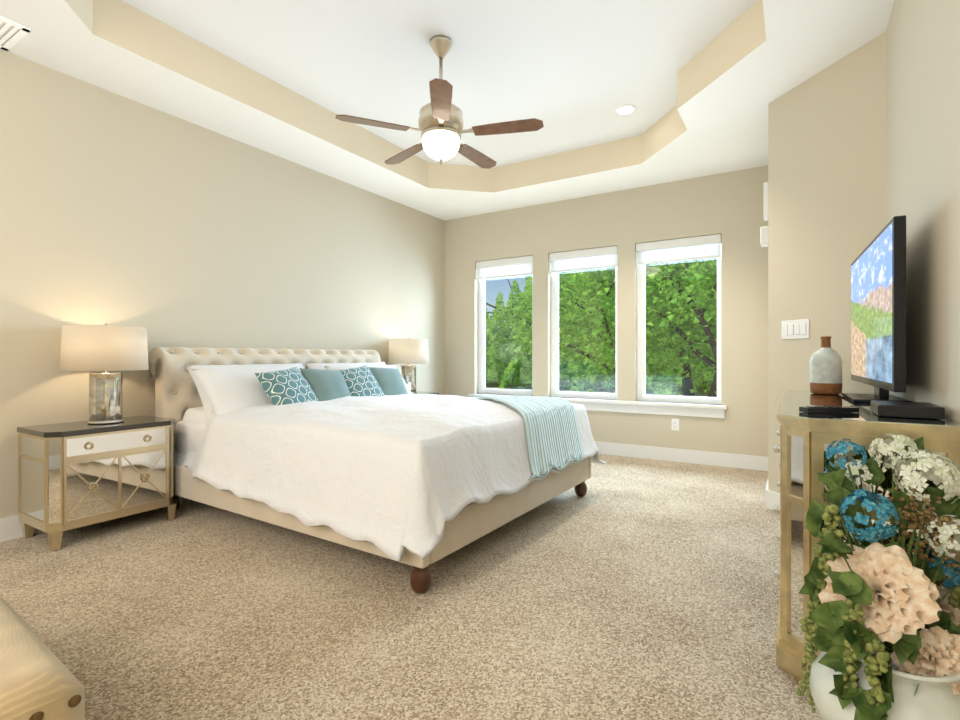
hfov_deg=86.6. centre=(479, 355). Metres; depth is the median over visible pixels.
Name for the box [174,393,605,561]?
duvet
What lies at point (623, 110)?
recessed light
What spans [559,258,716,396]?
tree
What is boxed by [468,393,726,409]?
window sill
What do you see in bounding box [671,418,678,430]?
outlet plate
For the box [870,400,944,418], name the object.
box
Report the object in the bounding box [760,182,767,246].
wall device
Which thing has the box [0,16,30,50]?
ceiling vent
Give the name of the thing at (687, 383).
tree
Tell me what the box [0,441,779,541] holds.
baseboard
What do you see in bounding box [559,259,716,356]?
tree
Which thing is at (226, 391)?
pillow
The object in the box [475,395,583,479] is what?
throw
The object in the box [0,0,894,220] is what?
ceiling soffit
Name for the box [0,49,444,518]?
wall
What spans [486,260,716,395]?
tree
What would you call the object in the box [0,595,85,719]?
bench
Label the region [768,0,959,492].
wall
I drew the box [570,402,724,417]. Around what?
apron
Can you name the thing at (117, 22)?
ceiling tray
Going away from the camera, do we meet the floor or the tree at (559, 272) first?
the floor
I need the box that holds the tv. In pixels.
[842,215,911,402]
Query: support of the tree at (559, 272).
on the ground
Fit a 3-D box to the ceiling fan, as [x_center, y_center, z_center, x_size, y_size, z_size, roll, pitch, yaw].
[-0.217,-1.580,3.238,1.233,0.770,1.174,0,0,32]
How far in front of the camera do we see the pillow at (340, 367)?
4.39 m
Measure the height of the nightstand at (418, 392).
0.628 m
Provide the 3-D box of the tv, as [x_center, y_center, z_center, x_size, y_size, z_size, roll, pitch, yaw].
[1.722,-0.148,2.228,0.205,0.678,1.061,0,0,32]
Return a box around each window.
[476,255,532,395]
[549,246,616,399]
[636,234,721,403]
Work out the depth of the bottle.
2.52 m
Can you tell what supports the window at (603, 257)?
in the wall at (730, 205)
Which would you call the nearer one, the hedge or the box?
the box
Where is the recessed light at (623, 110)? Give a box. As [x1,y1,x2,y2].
[614,105,636,115]
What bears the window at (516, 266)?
in the wall at (730, 205)
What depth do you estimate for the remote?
1.72 m
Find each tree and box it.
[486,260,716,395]
[486,301,510,338]
[493,272,716,372]
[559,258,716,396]
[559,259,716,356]
[560,274,716,395]
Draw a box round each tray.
[65,0,765,192]
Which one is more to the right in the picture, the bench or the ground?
the ground
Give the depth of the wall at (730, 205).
5.19 m
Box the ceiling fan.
[335,35,543,168]
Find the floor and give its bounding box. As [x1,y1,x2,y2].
[0,454,820,719]
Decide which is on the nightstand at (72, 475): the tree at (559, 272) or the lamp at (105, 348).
the lamp at (105, 348)
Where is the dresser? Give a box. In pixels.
[773,390,959,684]
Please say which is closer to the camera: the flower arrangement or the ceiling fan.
the flower arrangement
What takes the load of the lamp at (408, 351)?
on the nightstand at (418, 392)
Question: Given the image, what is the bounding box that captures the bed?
[148,347,605,593]
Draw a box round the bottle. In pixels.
[810,336,841,394]
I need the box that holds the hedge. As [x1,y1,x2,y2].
[486,312,715,393]
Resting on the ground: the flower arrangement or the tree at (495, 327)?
the tree at (495, 327)
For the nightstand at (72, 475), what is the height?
0.628 m
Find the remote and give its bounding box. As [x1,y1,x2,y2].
[799,406,858,412]
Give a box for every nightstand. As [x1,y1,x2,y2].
[17,415,175,550]
[414,391,438,394]
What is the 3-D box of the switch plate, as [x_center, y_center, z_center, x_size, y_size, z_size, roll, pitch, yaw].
[2.000,-0.167,3.225,0.010,0.119,0.198,0,0,-13]
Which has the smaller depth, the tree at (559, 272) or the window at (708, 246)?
the window at (708, 246)
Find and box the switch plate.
[782,319,808,338]
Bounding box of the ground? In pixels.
[486,382,708,396]
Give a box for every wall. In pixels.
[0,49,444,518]
[445,165,767,456]
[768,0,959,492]
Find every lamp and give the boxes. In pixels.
[60,323,148,423]
[388,337,428,393]
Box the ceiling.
[122,0,756,167]
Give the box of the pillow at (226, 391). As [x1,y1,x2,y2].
[191,366,303,414]
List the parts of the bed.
leg, mattress, headboard, rail, leg, leg, rail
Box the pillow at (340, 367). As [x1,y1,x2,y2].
[324,365,411,392]
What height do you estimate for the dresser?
0.838 m
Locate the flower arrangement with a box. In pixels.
[796,433,959,719]
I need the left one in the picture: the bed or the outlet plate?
the bed

